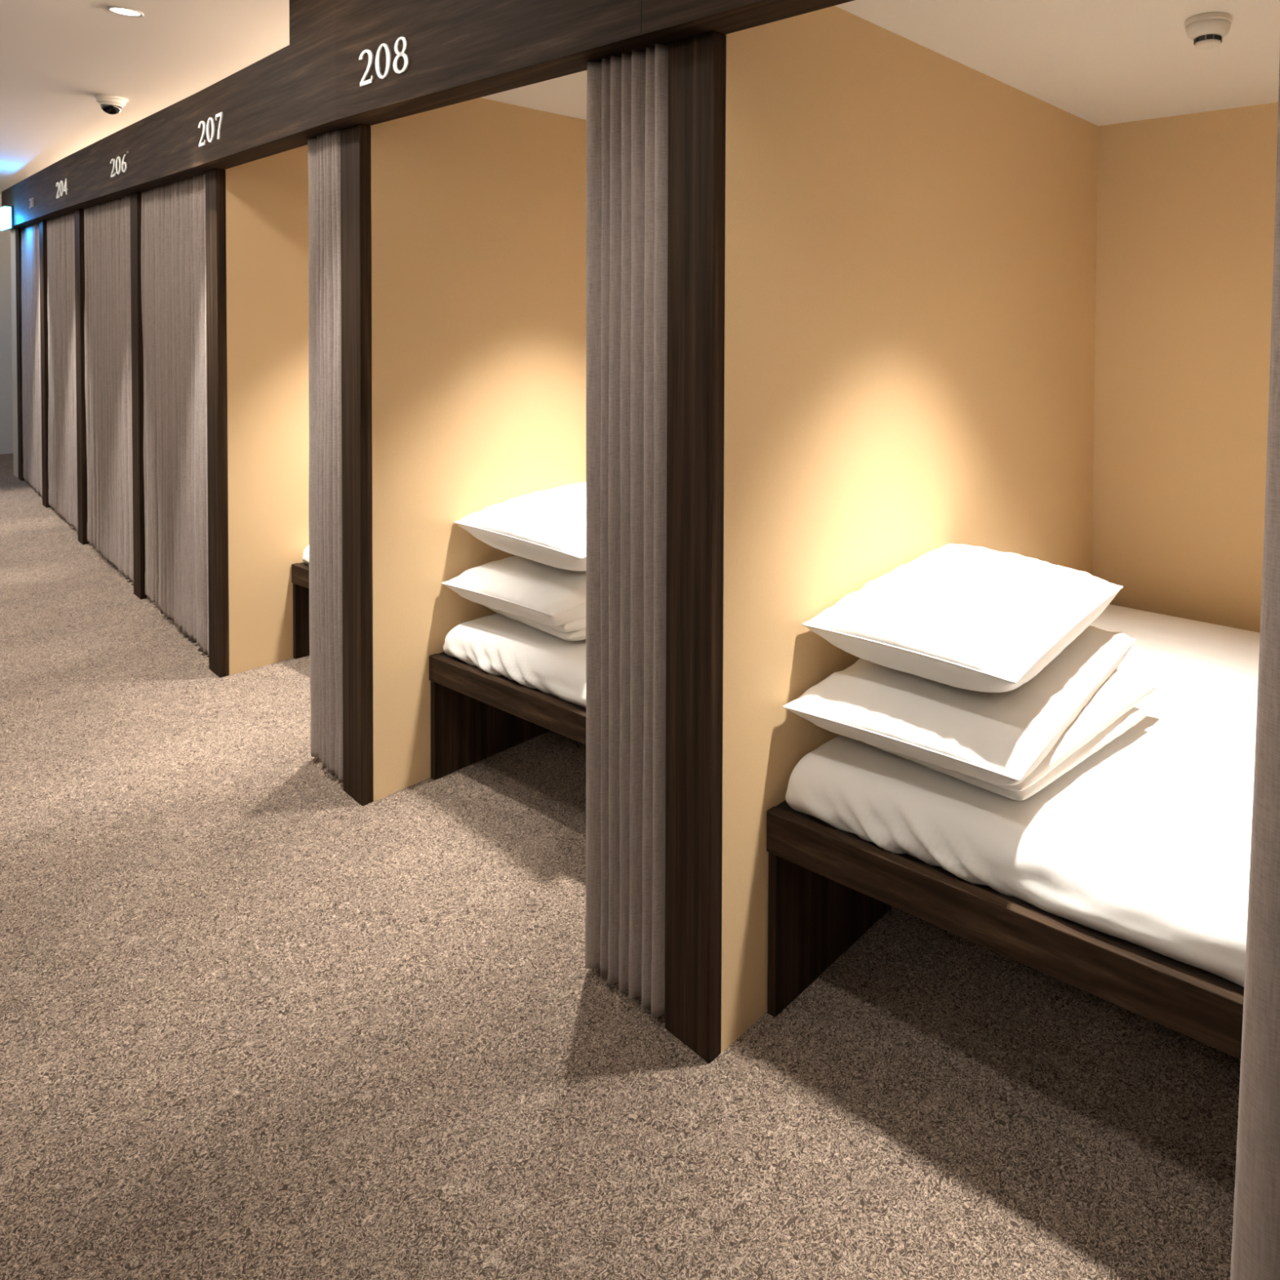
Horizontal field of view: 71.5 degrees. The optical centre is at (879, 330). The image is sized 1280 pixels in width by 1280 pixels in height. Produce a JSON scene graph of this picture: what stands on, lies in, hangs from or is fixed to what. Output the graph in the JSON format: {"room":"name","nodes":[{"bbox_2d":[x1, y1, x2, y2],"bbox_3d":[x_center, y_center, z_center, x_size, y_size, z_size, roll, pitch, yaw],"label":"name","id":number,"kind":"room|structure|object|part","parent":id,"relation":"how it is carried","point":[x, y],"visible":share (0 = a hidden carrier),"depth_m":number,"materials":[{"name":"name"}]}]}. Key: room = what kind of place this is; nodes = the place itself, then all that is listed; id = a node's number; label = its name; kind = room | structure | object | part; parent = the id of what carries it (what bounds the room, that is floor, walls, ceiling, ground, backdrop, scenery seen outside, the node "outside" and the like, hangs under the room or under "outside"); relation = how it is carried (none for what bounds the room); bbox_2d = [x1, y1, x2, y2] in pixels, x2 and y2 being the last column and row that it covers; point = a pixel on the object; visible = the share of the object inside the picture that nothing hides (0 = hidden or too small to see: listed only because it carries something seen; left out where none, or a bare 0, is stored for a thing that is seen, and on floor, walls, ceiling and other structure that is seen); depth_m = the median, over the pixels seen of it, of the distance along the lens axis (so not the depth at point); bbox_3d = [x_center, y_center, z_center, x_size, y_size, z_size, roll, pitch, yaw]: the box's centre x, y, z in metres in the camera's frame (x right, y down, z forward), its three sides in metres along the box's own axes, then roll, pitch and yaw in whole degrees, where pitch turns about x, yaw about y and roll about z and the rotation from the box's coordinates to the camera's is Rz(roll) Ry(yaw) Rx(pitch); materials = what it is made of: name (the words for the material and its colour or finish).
{"room":"dormitory","nodes":[
{"label":"dormitory","id":0,"kind":"room"},
{"bbox_2d":[0,194,13,454],"bbox_3d":[-8.940,-0.054,8.354,0.100,2.600,5.000,1,1,37],"label":"wall","id":1,"kind":"structure","parent":0,"point":[6,339],"depth_m":8.48,"materials":[{"name":"grey paint"}]},
{"bbox_2d":[10,228,17,477],"bbox_3d":[-7.026,0.171,8.020,0.262,2.198,1.681,1,1,37],"label":"wall","id":2,"kind":"structure","parent":0,"point":[12,231],"depth_m":7.36,"materials":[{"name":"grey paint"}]},
{"bbox_2d":[0,0,289,195],"bbox_3d":[-3.349,-1.240,4.035,14.180,0.050,5.100,1,1,37],"label":"ceiling","id":3,"kind":"structure","parent":0,"point":[55,55],"depth_m":3.76,"materials":[{"name":"white paint"}]},
{"bbox_2d":[93,94,128,114],"bbox_3d":[-4.063,-1.186,4.462,0.132,0.088,0.132,1,1,37],"label":"dome camera","id":4,"kind":"object","parent":3,"relation":"attached to","point":[110,104],"visible":1,"depth_m":4.43,"materials":[{"name":"beige plastic"}]},
{"bbox_2d":[106,6,143,17],"bbox_3d":[-2.815,-1.188,3.151,0.104,0.006,0.104,1,1,37],"label":"recessed light","id":5,"kind":"object","parent":3,"relation":"in","point":[121,11],"visible":1,"depth_m":3.15,"materials":[{"name":"white plastic"}]},
{"bbox_2d":[225,144,309,675],"bbox_3d":[-2.132,0.295,4.198,0.139,2.198,1.861,1,1,37],"label":"wall partition","id":6,"kind":"structure","parent":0,"point":[267,198],"depth_m":3.52,"materials":[{"name":"beige paint"}]},
{"bbox_2d":[1,0,854,230],"bbox_3d":[-2.715,-0.920,3.518,12.533,0.555,0.293,1,2,38],"label":"header beam","id":7,"kind":"structure","parent":0,"point":[345,64],"depth_m":2.35,"materials":[{"name":"brown wood"}]},
{"bbox_2d":[0,206,13,231],"bbox_3d":[-7.202,-0.918,6.943,0.420,0.180,0.052,1,1,37],"label":"sign","id":8,"kind":"object","parent":7,"relation":"attached to","point":[6,212],"visible":1,"depth_m":6.83,"materials":[{"name":"white plastic"}]},
{"bbox_2d":[21,222,42,497],"bbox_3d":[-6.759,0.212,6.801,1.356,2.126,0.112,2,2,40],"label":"curtain","id":9,"kind":"object","parent":7,"relation":"hanging from","point":[30,264],"visible":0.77,"depth_m":6.82,"materials":[{"name":"grey fabric"}]},
{"bbox_2d":[46,212,77,531],"bbox_3d":[-5.587,0.256,5.854,1.376,2.098,0.135,1,2,39],"label":"curtain","id":10,"kind":"object","parent":7,"relation":"hanging from","point":[62,403],"visible":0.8,"depth_m":5.82,"materials":[{"name":"grey fabric"}]},
{"bbox_2d":[84,195,133,583],"bbox_3d":[-4.392,0.297,4.880,1.423,2.078,0.122,1,2,39],"label":"curtain","id":11,"kind":"object","parent":7,"relation":"hanging from","point":[107,233],"visible":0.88,"depth_m":4.82,"materials":[{"name":"grey fabric"}]},
{"bbox_2d":[141,173,208,655],"bbox_3d":[-3.233,0.339,3.931,1.289,2.053,0.138,1,1,37],"label":"curtain","id":12,"kind":"object","parent":7,"relation":"hanging from","point":[174,287],"visible":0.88,"depth_m":3.86,"materials":[{"name":"grey fabric"}]},
{"bbox_2d":[307,129,342,781],"bbox_3d":[-1.754,0.393,2.734,0.306,2.024,0.120,1,1,37],"label":"curtain","id":13,"kind":"object","parent":7,"relation":"hanging from","point":[325,461],"visible":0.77,"depth_m":2.67,"materials":[{"name":"grey fabric"}]},
{"bbox_3d":[0.213,-0.989,1.212,5.088,0.270,0.097,1,1,36],"label":"panel","id":14,"kind":"part","parent":7,"relation":"part of","materials":[{"name":"brown wood"}]},
{"bbox_2d":[585,44,668,1017],"bbox_3d":[-0.531,0.423,1.853,0.274,2.020,0.117,1,1,37],"label":"curtain","id":15,"kind":"object","parent":7,"relation":"hanging from","point":[628,95],"visible":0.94,"depth_m":1.81,"materials":[{"name":"grey fabric"}]},
{"bbox_2d":[1230,57,1279,1279],"bbox_3d":[0.638,0.450,1.019,0.403,2.019,0.081,1,1,37],"label":"curtain","id":16,"kind":"object","parent":7,"relation":"hanging from","point":[1255,1241],"visible":1,"depth_m":1.09,"materials":[{"name":"grey fabric"}]},
{"bbox_2d":[369,97,586,801],"bbox_3d":[-1.016,0.323,3.337,0.139,2.198,1.885,1,1,37],"label":"wall partition","id":17,"kind":"structure","parent":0,"point":[478,205],"depth_m":2.74,"materials":[{"name":"beige paint"}]},
{"bbox_2d":[0,453,1240,1279],"bbox_3d":[-3.373,1.410,4.090,14.180,0.050,5.100,1,1,37],"label":"floor","id":18,"kind":"structure","parent":0,"point":[259,1020],"depth_m":1.69,"materials":[{"name":"carpet"}]},
{"bbox_2d":[15,228,24,480],"bbox_3d":[-7.343,0.208,7.270,0.139,2.150,0.110,1,1,37],"label":"wooden post","id":19,"kind":"object","parent":18,"relation":"on","point":[18,231],"visible":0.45,"depth_m":7.20,"materials":[{"name":"brown wood"}]},
{"bbox_2d":[39,220,50,507],"bbox_3d":[-6.188,0.252,6.316,0.139,2.122,0.110,1,1,37],"label":"wooden post","id":20,"kind":"object","parent":18,"relation":"on","point":[42,224],"visible":0.44,"depth_m":6.25,"materials":[{"name":"brown wood"}]},
{"bbox_2d":[74,208,88,544],"bbox_3d":[-5.011,0.293,5.358,0.139,2.102,0.110,1,1,37],"label":"wooden post","id":21,"kind":"object","parent":18,"relation":"on","point":[82,462],"visible":0.44,"depth_m":5.29,"materials":[{"name":"brown wood"}]},
{"bbox_2d":[129,191,147,599],"bbox_3d":[-3.792,0.336,4.379,0.139,2.078,0.110,1,1,37],"label":"wooden post","id":22,"kind":"object","parent":18,"relation":"on","point":[137,354],"visible":0.44,"depth_m":4.32,"materials":[{"name":"brown wood"}]},
{"bbox_2d":[204,168,229,677],"bbox_3d":[-2.704,0.378,3.445,0.139,2.052,0.032,1,1,37],"label":"wooden post","id":23,"kind":"object","parent":18,"relation":"on","point":[215,189],"visible":1,"depth_m":3.41,"materials":[{"name":"brown wood"}]},
{"bbox_2d":[291,562,309,658],"bbox_3d":[-1.487,1.204,3.847,1.342,0.406,1.624,1,1,37],"label":"frame","id":24,"kind":"object","parent":18,"relation":"on","point":[300,571],"visible":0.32,"depth_m":3.61,"materials":[{"name":"brown wood"}]},
{"bbox_3d":[-1.931,1.050,3.257,1.350,0.081,0.024,1,1,32],"label":"rail","id":25,"kind":"part","parent":24,"relation":"part of","materials":[{"name":"brown wood"}]},
{"bbox_2d":[302,545,309,564],"bbox_3d":[-1.457,0.954,3.891,1.297,0.097,1.684,1,1,37],"label":"mattress","id":26,"kind":"object","parent":24,"relation":"on","point":[305,558],"visible":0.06,"depth_m":3.59,"materials":[{"name":"white fabric"}]},
{"bbox_2d":[340,124,373,805],"bbox_3d":[-1.596,0.410,2.574,0.139,2.045,0.032,1,1,37],"label":"wooden post","id":27,"kind":"object","parent":18,"relation":"on","point":[355,140],"visible":1,"depth_m":2.54,"materials":[{"name":"brown wood"}]},
{"bbox_2d":[428,652,586,780],"bbox_3d":[-0.412,1.237,2.932,1.342,0.397,1.624,1,1,37],"label":"frame","id":28,"kind":"object","parent":18,"relation":"on","point":[477,714],"visible":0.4,"depth_m":2.69,"materials":[{"name":"brown wood"}]},
{"bbox_3d":[-0.948,1.264,3.317,0.022,0.317,1.580,1,1,37],"label":"leg panel","id":29,"kind":"part","parent":28,"relation":"part of","materials":[{"name":"brown wood"}]},
{"bbox_2d":[443,613,586,707],"bbox_3d":[-0.382,0.993,2.976,1.297,0.094,1.684,1,1,37],"label":"mattress","id":30,"kind":"object","parent":28,"relation":"on","point":[497,644],"visible":0.16,"depth_m":2.54,"materials":[{"name":"white fabric"}]},
{"bbox_2d":[441,555,586,640],"bbox_3d":[-0.933,0.844,2.850,0.568,0.201,0.816,1,1,37],"label":"quilt","id":31,"kind":"object","parent":30,"relation":"on","point":[548,599],"visible":0.41,"depth_m":2.57,"materials":[{"name":"white fabric"}]},
{"bbox_2d":[453,482,586,571],"bbox_3d":[-0.956,0.637,2.761,0.695,0.185,0.553,1,1,37],"label":"pillow","id":32,"kind":"object","parent":31,"relation":"on","point":[548,527],"visible":0.52,"depth_m":2.59,"materials":[{"name":"white fabric"}]},
{"bbox_2d":[664,31,725,1063],"bbox_3d":[-0.377,0.439,1.715,0.139,2.045,0.032,1,1,37],"label":"wooden post","id":33,"kind":"object","parent":18,"relation":"on","point":[696,128],"visible":1,"depth_m":1.69,"materials":[{"name":"brown wood"}]},
{"bbox_2d":[766,800,1244,1059],"bbox_3d":[0.782,1.244,2.039,1.342,0.441,1.624,1,1,37],"label":"frame","id":34,"kind":"object","parent":18,"relation":"on","point":[828,885],"visible":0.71,"depth_m":1.58,"materials":[{"name":"brown wood"}]},
{"bbox_3d":[0.246,1.276,2.424,0.022,0.352,1.580,1,1,37],"label":"leg panel","id":35,"kind":"part","parent":34,"relation":"part of","materials":[{"name":"brown wood"}]},
{"bbox_2d":[785,604,1259,987],"bbox_3d":[0.812,0.973,2.082,1.297,0.105,1.684,1,1,37],"label":"mattress","id":36,"kind":"object","parent":34,"relation":"on","point":[1144,842],"visible":0.65,"depth_m":1.66,"materials":[{"name":"white fabric"}]},
{"bbox_2d":[782,626,1157,800],"bbox_3d":[0.261,0.836,1.957,0.568,0.170,0.816,1,1,37],"label":"quilt","id":37,"kind":"object","parent":36,"relation":"on","point":[1014,744],"visible":0.62,"depth_m":1.75,"materials":[{"name":"white fabric"}]},
{"bbox_2d":[801,543,1123,692],"bbox_3d":[0.236,0.660,1.979,0.516,0.185,0.686,1,1,37],"label":"pillow","id":38,"kind":"object","parent":37,"relation":"on","point":[964,616],"visible":1,"depth_m":1.81,"materials":[{"name":"white fabric"}]},
{"bbox_2d":[480,0,1279,125],"bbox_3d":[-2.190,-0.850,4.210,12.530,0.090,1.886,1,1,37],"label":"ceiling","id":39,"kind":"structure","parent":0,"point":[1099,62],"depth_m":2.24,"materials":[{"name":"white paint"}]},
{"bbox_2d":[1184,12,1232,48],"bbox_3d":[0.773,-0.699,1.990,0.105,0.066,0.105,1,1,37],"label":"smoke detector","id":40,"kind":"object","parent":39,"relation":"attached to","point":[1206,30],"visible":1,"depth_m":1.96,"materials":[{"name":"beige plastic"}]},
{"bbox_2d":[720,5,1097,1053],"bbox_3d":[0.188,0.352,2.456,0.139,2.198,1.834,1,1,37],"label":"wall partition","id":41,"kind":"structure","parent":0,"point":[910,229],"depth_m":2.04,"materials":[{"name":"beige paint"}]},
{"bbox_2d":[1091,102,1278,632],"bbox_3d":[-1.601,0.282,5.025,12.530,2.198,0.100,1,1,37],"label":"wall","id":42,"kind":"structure","parent":0,"point":[1186,202],"depth_m":2.94,"materials":[{"name":"beige paint"}]}
]}

